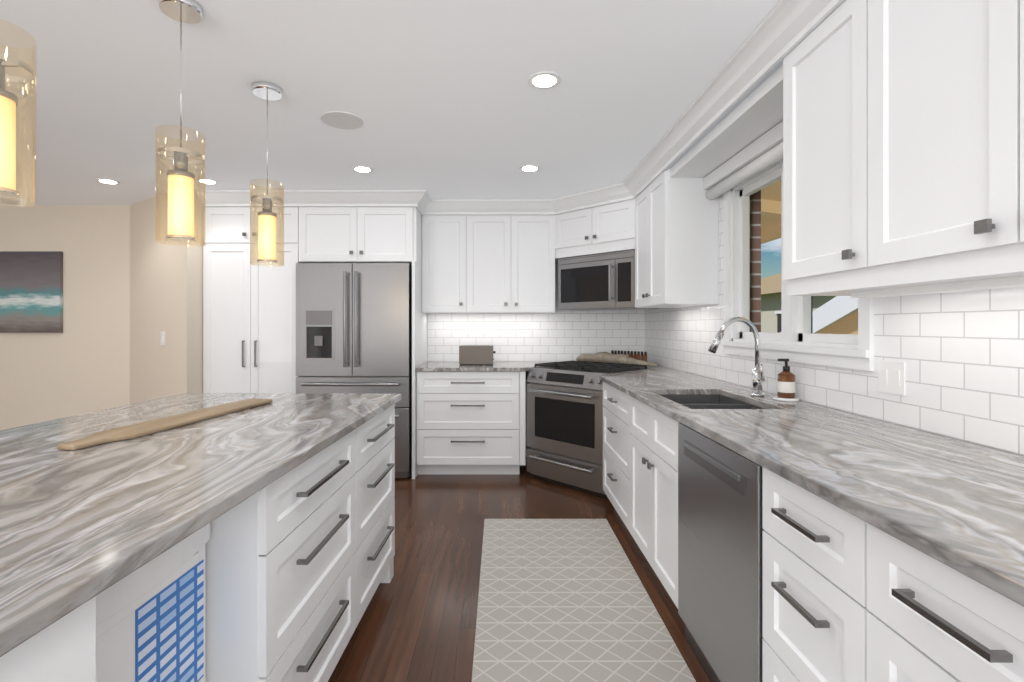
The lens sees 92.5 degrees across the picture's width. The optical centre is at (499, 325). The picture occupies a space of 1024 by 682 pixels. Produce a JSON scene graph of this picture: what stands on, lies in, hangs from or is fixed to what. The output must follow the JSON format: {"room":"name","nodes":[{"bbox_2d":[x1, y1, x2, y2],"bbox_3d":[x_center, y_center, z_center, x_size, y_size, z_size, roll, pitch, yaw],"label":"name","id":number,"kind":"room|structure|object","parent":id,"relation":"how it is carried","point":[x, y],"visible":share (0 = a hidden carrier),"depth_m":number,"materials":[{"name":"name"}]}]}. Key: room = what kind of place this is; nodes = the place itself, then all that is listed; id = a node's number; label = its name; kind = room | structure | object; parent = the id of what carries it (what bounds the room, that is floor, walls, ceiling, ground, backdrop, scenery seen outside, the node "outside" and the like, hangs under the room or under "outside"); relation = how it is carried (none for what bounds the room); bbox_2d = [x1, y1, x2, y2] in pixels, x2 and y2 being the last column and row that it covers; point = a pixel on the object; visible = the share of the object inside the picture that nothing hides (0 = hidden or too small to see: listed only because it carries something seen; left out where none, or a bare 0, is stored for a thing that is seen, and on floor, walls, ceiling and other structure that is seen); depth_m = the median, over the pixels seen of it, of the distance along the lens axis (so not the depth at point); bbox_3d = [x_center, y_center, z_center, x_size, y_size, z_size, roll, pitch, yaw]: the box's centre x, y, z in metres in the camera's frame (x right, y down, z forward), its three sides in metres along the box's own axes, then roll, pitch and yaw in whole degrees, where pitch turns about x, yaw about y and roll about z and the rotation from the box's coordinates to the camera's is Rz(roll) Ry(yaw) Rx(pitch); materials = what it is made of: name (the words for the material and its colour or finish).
{"room":"kitchen","nodes":[
{"label":"kitchen","id":0,"kind":"room"},
{"bbox_2d":[0,205,63,429],"bbox_3d":[-4.389,0.075,4.790,3.821,2.370,0.620,0,0,0],"label":"wall","id":1,"kind":"structure","parent":0,"point":[31,364],"depth_m":4.50,"materials":[{"name":"beige paint"}]},
{"bbox_2d":[0,251,62,332],"bbox_3d":[-4.480,-0.310,4.482,0.940,0.740,0.028,0,0,0],"label":"picture","id":2,"kind":"object","parent":1,"relation":"attached to","point":[31,291],"visible":0.89,"depth_m":4.47},
{"bbox_2d":[64,191,202,416],"bbox_3d":[-2.939,0.075,4.180,0.921,2.370,0.600,0,0,0],"label":"wall","id":3,"kind":"structure","parent":0,"point":[132,288],"depth_m":4.50,"materials":[{"name":"beige paint"}]},
{"bbox_2d":[160,331,164,344],"bbox_3d":[-2.830,0.102,4.110,0.070,0.115,0.009,0,0,34],"label":"switch plate","id":4,"kind":"object","parent":3,"relation":"attached to","point":[162,337],"visible":1,"depth_m":4.10,"materials":[{"name":"white plastic"}]},
{"bbox_2d":[0,0,845,204],"bbox_3d":[-2.400,-1.170,0.950,7.800,0.120,8.300,0,0,0],"label":"ceiling","id":5,"kind":"structure","parent":0,"point":[442,99],"depth_m":2.29,"materials":[{"name":"white paint"}]},
{"bbox_2d":[0,19,35,206],"bbox_3d":[-1.140,-0.697,1.100,0.144,0.824,0.144,0,0,0],"label":"pendant light","id":6,"kind":"object","parent":5,"relation":"hanging from","point":[25,62],"visible":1,"depth_m":1.12,"materials":[{"name":"clear glass"}]},
{"bbox_2d":[95,178,119,184],"bbox_3d":[-3.000,-1.106,3.750,0.150,0.007,0.150,0,0,0],"label":"recessed light","id":7,"kind":"object","parent":5,"relation":"in","point":[108,181],"visible":0.98,"depth_m":3.74,"materials":[{"name":"white"}]},
{"bbox_2d":[156,0,204,246],"bbox_3d":[-1.100,-0.697,1.690,0.144,0.824,0.144,0,0,0],"label":"pendant light","id":8,"kind":"object","parent":5,"relation":"hanging from","point":[181,200],"visible":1,"depth_m":1.68,"materials":[{"name":"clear glass"}]},
{"bbox_2d":[196,178,218,184],"bbox_3d":[-2.240,-1.106,3.750,0.150,0.007,0.150,0,0,0],"label":"recessed light","id":9,"kind":"object","parent":5,"relation":"in","point":[211,181],"visible":0.6,"depth_m":3.74,"materials":[{"name":"white"}]},
{"bbox_2d":[250,81,283,266],"bbox_3d":[-1.085,-0.697,2.285,0.144,0.824,0.144,0,0,0],"label":"pendant light","id":10,"kind":"object","parent":5,"relation":"hanging from","point":[266,226],"visible":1,"depth_m":2.27,"materials":[{"name":"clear glass"}]},
{"bbox_2d":[320,111,362,128],"bbox_3d":[-0.850,-1.107,2.640,0.220,0.005,0.220,0,0,0],"label":"ceiling speaker","id":11,"kind":"object","parent":5,"relation":"attached to","point":[340,120],"visible":1,"depth_m":2.63,"materials":[{"name":"white plastic"}]},
{"bbox_2d":[352,165,373,172],"bbox_3d":[-0.970,-1.106,3.460,0.150,0.007,0.150,0,0,0],"label":"recessed light","id":12,"kind":"object","parent":5,"relation":"in","point":[362,169],"visible":0.94,"depth_m":3.45,"materials":[{"name":"white plastic"}]},
{"bbox_2d":[420,212,466,313],"bbox_3d":[-0.499,-0.561,4.552,0.395,0.882,0.341,0,0,0],"label":"upper cabinet","id":13,"kind":"object","parent":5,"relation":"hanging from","point":[444,234],"depth_m":4.39,"materials":[{"name":"white wood"}]},
{"bbox_2d":[467,212,510,313],"bbox_3d":[-0.101,-0.561,4.552,0.400,0.882,0.341,0,0,0],"label":"upper cabinet","id":14,"kind":"object","parent":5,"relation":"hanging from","point":[488,233],"depth_m":4.39,"materials":[{"name":"white wood"}]},
{"bbox_2d":[519,164,540,171],"bbox_3d":[0.210,-1.106,3.440,0.150,0.007,0.150,0,0,0],"label":"recessed light","id":15,"kind":"object","parent":5,"relation":"in","point":[529,168],"visible":1,"depth_m":3.43,"materials":[{"name":"white plastic"}]},
{"bbox_2d":[511,212,557,313],"bbox_3d":[0.296,-0.561,4.552,0.395,0.882,0.341,0,0,0],"label":"upper cabinet","id":16,"kind":"object","parent":5,"relation":"hanging from","point":[533,262],"depth_m":4.39,"materials":[{"name":"white wood"}]},
{"bbox_2d":[528,71,560,88],"bbox_3d":[0.200,-1.106,2.210,0.150,0.007,0.150,0,0,0],"label":"recessed light","id":17,"kind":"object","parent":5,"relation":"in","point":[544,80],"visible":1,"depth_m":2.20,"materials":[{"name":"white plastic"}]},
{"bbox_2d":[551,198,558,251],"bbox_3d":[0.634,-0.899,4.250,0.295,0.418,0.295,0,0,0],"label":"upper cabinet","id":18,"kind":"object","parent":5,"relation":"hanging from","point":[554,203],"depth_m":4.37,"materials":[{"name":"white wood"}]},
{"bbox_2d":[555,180,646,259],"bbox_3d":[0.945,-0.857,4.276,0.896,0.502,0.893,0,0,0],"label":"upper cabinet","id":19,"kind":"object","parent":5,"relation":"hanging from","point":[578,212],"depth_m":4.16,"materials":[{"name":"white wood"}]},
{"bbox_2d":[558,250,657,310],"bbox_3d":[0.906,-0.373,4.238,0.456,0.457,0.756,0,0,-45],"label":"microwave","id":20,"kind":"object","parent":19,"relation":"attached to","point":[605,281],"visible":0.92,"depth_m":4.08,"materials":[{"name":"silver metal"}]},
{"bbox_2d":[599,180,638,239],"bbox_3d":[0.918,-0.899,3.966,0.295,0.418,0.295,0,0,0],"label":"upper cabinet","id":21,"kind":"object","parent":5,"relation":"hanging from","point":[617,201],"depth_m":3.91,"materials":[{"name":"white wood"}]},
{"bbox_2d":[635,184,646,307],"bbox_3d":[1.221,-0.571,3.651,0.342,0.862,0.352,0,0,0],"label":"upper cabinet","id":22,"kind":"object","parent":5,"relation":"hanging from","point":[641,200],"depth_m":3.67,"materials":[{"name":"white wood"}]},
{"bbox_2d":[647,164,721,307],"bbox_3d":[1.221,-0.571,3.298,0.342,0.862,0.355,0,0,0],"label":"upper cabinet","id":23,"kind":"object","parent":5,"relation":"hanging from","point":[683,224],"depth_m":3.12,"materials":[{"name":"white wood"}]},
{"bbox_2d":[775,0,947,297],"bbox_3d":[1.221,-0.557,1.612,0.342,0.890,0.417,0,0,0],"label":"upper cabinet","id":24,"kind":"object","parent":5,"relation":"hanging from","point":[817,83],"depth_m":1.61,"materials":[{"name":"white wood"}]},
{"bbox_2d":[859,0,1023,291],"bbox_3d":[1.221,-0.557,1.198,0.342,0.890,0.410,0,0,0],"label":"upper cabinet","id":25,"kind":"object","parent":5,"relation":"hanging from","point":[903,146],"depth_m":1.21,"materials":[{"name":"white wood"}]},
{"bbox_2d":[1003,0,1023,279],"bbox_3d":[1.221,-0.557,0.788,0.342,0.890,0.410,0,0,0],"label":"upper cabinet","id":26,"kind":"object","parent":5,"relation":"hanging from","point":[1013,10],"depth_m":1.00,"materials":[{"name":"white wood"}]},
{"bbox_2d":[328,457,709,681],"bbox_3d":[-2.400,1.320,0.950,7.800,0.120,8.300,0,0,0],"label":"floor","id":27,"kind":"structure","parent":0,"point":[417,622],"depth_m":2.48,"materials":[{"name":"brown wood"}]},
{"bbox_2d":[0,397,400,681],"bbox_3d":[-1.086,0.820,1.356,1.103,0.882,2.275,0,0,2],"label":"kitchen island","id":28,"kind":"object","parent":27,"relation":"on","point":[255,544],"depth_m":1.20,"materials":[{"name":"white wood"}]},
{"bbox_2d":[0,393,400,648],"bbox_3d":[-1.102,0.360,1.344,1.123,0.032,2.350,0,0,2],"label":"island countertop","id":29,"kind":"structure","parent":28,"relation":"on","point":[72,521],"depth_m":1.11,"materials":[{"name":"grey stone"}]},
{"bbox_2d":[57,399,272,449],"bbox_3d":[-1.142,0.336,1.785,0.140,0.016,0.870,0,0,8],"label":"serving board","id":30,"kind":"object","parent":29,"relation":"on","point":[134,431],"visible":0.98,"depth_m":1.63,"materials":[{"name":"beige wood"}]},
{"bbox_2d":[203,207,299,392],"bbox_3d":[-2.078,0.129,4.404,0.796,2.262,0.646,0,0,0],"label":"tall cabinet","id":31,"kind":"object","parent":27,"relation":"on","point":[249,311],"depth_m":4.09,"materials":[{"name":"white wood"}]},
{"bbox_2d":[296,263,411,477],"bbox_3d":[-1.202,0.366,4.316,0.920,1.763,0.788,0,0,0],"label":"fridge","id":32,"kind":"object","parent":27,"relation":"on","point":[353,328],"visible":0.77,"depth_m":3.98,"materials":[{"name":"silver metal"}]},
{"bbox_2d":[415,363,524,477],"bbox_3d":[-0.243,0.819,4.404,0.912,0.882,0.646,0,0,0],"label":"base cabinet","id":33,"kind":"object","parent":27,"relation":"on","point":[468,422],"depth_m":4.08,"materials":[{"name":"white wood"}]},
{"bbox_2d":[459,345,495,364],"bbox_3d":[-0.200,0.259,4.380,0.320,0.170,0.150,0,0,0],"label":"toaster","id":34,"kind":"object","parent":33,"relation":"on","point":[475,354],"visible":1,"depth_m":4.30,"materials":[{"name":"grey metal"}]},
{"bbox_2d":[472,519,695,681],"bbox_3d":[0.295,1.255,1.865,0.790,0.008,2.630,0,0,0],"label":"rug","id":35,"kind":"object","parent":27,"relation":"on","point":[564,600],"visible":0.89,"depth_m":2.14,"materials":[{"name":"grey fabric"}]},
{"bbox_2d":[527,361,648,497],"bbox_3d":[0.695,0.788,4.005,0.760,0.943,0.715,0,0,45],"label":"range","id":36,"kind":"object","parent":27,"relation":"on","point":[565,421],"visible":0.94,"depth_m":3.79,"materials":[{"name":"silver metal"}]},
{"bbox_2d":[603,382,671,557],"bbox_3d":[1.062,0.820,3.094,0.671,0.882,0.748,0,0,0],"label":"base cabinet","id":37,"kind":"object","parent":27,"relation":"on","point":[637,467],"depth_m":2.62,"materials":[{"name":"white wood"}]},
{"bbox_2d":[672,422,751,681],"bbox_3d":[1.057,0.820,1.679,0.680,0.882,0.641,0,0,0],"label":"dishwasher","id":38,"kind":"object","parent":27,"relation":"on","point":[712,485],"depth_m":1.65,"materials":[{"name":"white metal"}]},
{"bbox_2d":[752,466,847,681],"bbox_3d":[1.057,0.820,1.166,0.680,0.882,0.386,0,0,0],"label":"base cabinet","id":39,"kind":"object","parent":27,"relation":"on","point":[787,541],"depth_m":1.20,"materials":[{"name":"white wood"}]},
{"bbox_2d":[848,518,1023,681],"bbox_3d":[1.057,0.820,0.780,0.680,0.882,0.385,0,0,0],"label":"base cabinet","id":40,"kind":"object","parent":27,"relation":"on","point":[911,619],"depth_m":0.85,"materials":[{"name":"white wood"}]},
{"bbox_2d":[600,374,1023,609],"bbox_3d":[1.046,0.360,1.285,0.692,0.032,4.370,0,0,0],"label":"countertop","id":41,"kind":"structure","parent":40,"relation":"on","point":[959,504],"depth_m":1.18,"materials":[{"name":"grey stone"}]},
{"bbox_2d":[576,352,656,366],"bbox_3d":[1.006,0.286,4.320,0.580,0.108,0.591,0,0,0],"label":"driftwood","id":42,"kind":"object","parent":41,"relation":"on","point":[606,357],"visible":0.81,"depth_m":4.30,"materials":[{"name":"beige wood"}]},
{"bbox_2d":[611,350,646,360],"bbox_3d":[1.144,0.284,4.362,0.027,0.121,0.357,0,0,-45],"label":"oil bottles","id":43,"kind":"object","parent":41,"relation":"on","point":[638,356],"visible":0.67,"depth_m":4.30,"materials":[{"name":"brown glass"}]},
{"bbox_2d":[644,390,759,445],"bbox_3d":[1.000,0.462,2.360,0.408,0.195,0.648,0,0,0],"label":"sink","id":44,"kind":"object","parent":41,"relation":"in","point":[660,427],"depth_m":2.46,"materials":[{"name":"grey metal"}]},
{"bbox_2d":[708,317,764,396],"bbox_3d":[1.166,0.149,2.397,0.272,0.390,0.106,0,0,0],"label":"faucet","id":45,"kind":"object","parent":41,"relation":"on","point":[758,377],"visible":1,"depth_m":2.41,"materials":[{"name":"chrome"}]},
{"bbox_2d":[774,396,798,401],"bbox_3d":[1.335,0.339,2.285,0.104,0.012,0.104,0,0,0],"label":"soap tray","id":46,"kind":"object","parent":41,"relation":"on","point":[795,399],"visible":0.88,"depth_m":2.25,"materials":[{"name":"white ceramic"}]},
{"bbox_2d":[777,359,794,397],"bbox_3d":[1.335,0.242,2.285,0.073,0.180,0.073,0,0,0],"label":"soap bottle","id":47,"kind":"object","parent":46,"relation":"on","point":[785,382],"visible":1,"depth_m":2.26,"materials":[{"name":"brown glass"}]},
{"bbox_2d":[427,263,644,456],"bbox_3d":[-0.550,0.075,4.808,4.100,2.370,0.165,0,0,0],"label":"wall","id":48,"kind":"structure","parent":0,"point":[563,335],"depth_m":4.72,"materials":[{"name":"white tile"}]},
{"bbox_2d":[299,207,421,270],"bbox_3d":[-1.190,-0.768,4.404,0.980,0.467,0.646,0,0,0],"label":"upper cabinet","id":49,"kind":"object","parent":48,"relation":"attached to","point":[326,234],"depth_m":4.09,"materials":[{"name":"white wood"}]},
{"bbox_2d":[645,194,1023,455],"bbox_3d":[1.448,0.075,0.950,0.105,2.370,8.300,0,0,0],"label":"wall","id":50,"kind":"structure","parent":0,"point":[961,354],"depth_m":1.62,"materials":[{"name":"white tile"}]},
{"bbox_2d":[750,190,760,331],"bbox_3d":[1.546,1.425,0.950,0.088,5.670,8.300,0,0,0],"label":"stone veneer","id":51,"kind":"object","parent":50,"relation":"attached to","point":[755,259],"depth_m":2.98,"materials":[{"name":"brown brick"}]},
{"bbox_2d":[720,158,873,370],"bbox_3d":[1.429,-0.346,2.431,0.131,1.028,1.208,0,0,0],"label":"window","id":52,"kind":"structure","parent":50,"relation":"in","point":[795,340],"depth_m":2.52,"materials":[{"name":"white wood"}]},
{"bbox_2d":[704,121,782,199],"bbox_3d":[1.336,-0.869,2.471,0.082,0.142,1.288,0,0,0],"label":"window blind","id":53,"kind":"object","parent":52,"relation":"attached to","point":[762,152],"visible":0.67,"depth_m":2.58,"materials":[{"name":"white"}]},
{"bbox_2d":[878,360,905,395],"bbox_3d":[1.391,0.182,1.742,0.007,0.115,0.115,0,0,0],"label":"switch plate","id":54,"kind":"object","parent":50,"relation":"attached to","point":[891,377],"visible":1,"depth_m":1.74,"materials":[{"name":"white plastic"}]},
{"label":"outside","id":55,"kind":"structure","parent":0,"visible":0},
{"bbox_3d":[30.900,4.320,17.500,58.200,0.120,85.000,0,0,0],"label":"lawn","id":56,"kind":"structure","parent":55,"visible":0},
{"bbox_2d":[761,180,812,332],"bbox_3d":[2.257,1.560,3.000,1.342,5.400,8.000,0,0,0],"label":"pergola","id":57,"kind":"object","parent":56,"relation":"on","point":[771,212],"depth_m":4.01,"materials":[{"name":"brown wood"}]},
{"bbox_2d":[761,273,835,332],"bbox_3d":[15.000,0.610,21.000,11.200,7.300,13.200,0,0,0],"label":"house","id":58,"kind":"structure","parent":56,"relation":"on","point":[770,303],"depth_m":18.05,"materials":[{"name":"beige paint"}]},
{"bbox_2d":[780,296,857,333],"bbox_3d":[5.765,1.823,7.216,2.470,4.874,2.575,0,0,0],"label":"roof","id":59,"kind":"structure","parent":56,"relation":"on","point":[837,315],"depth_m":6.70,"materials":[{"name":"white"}]}
]}

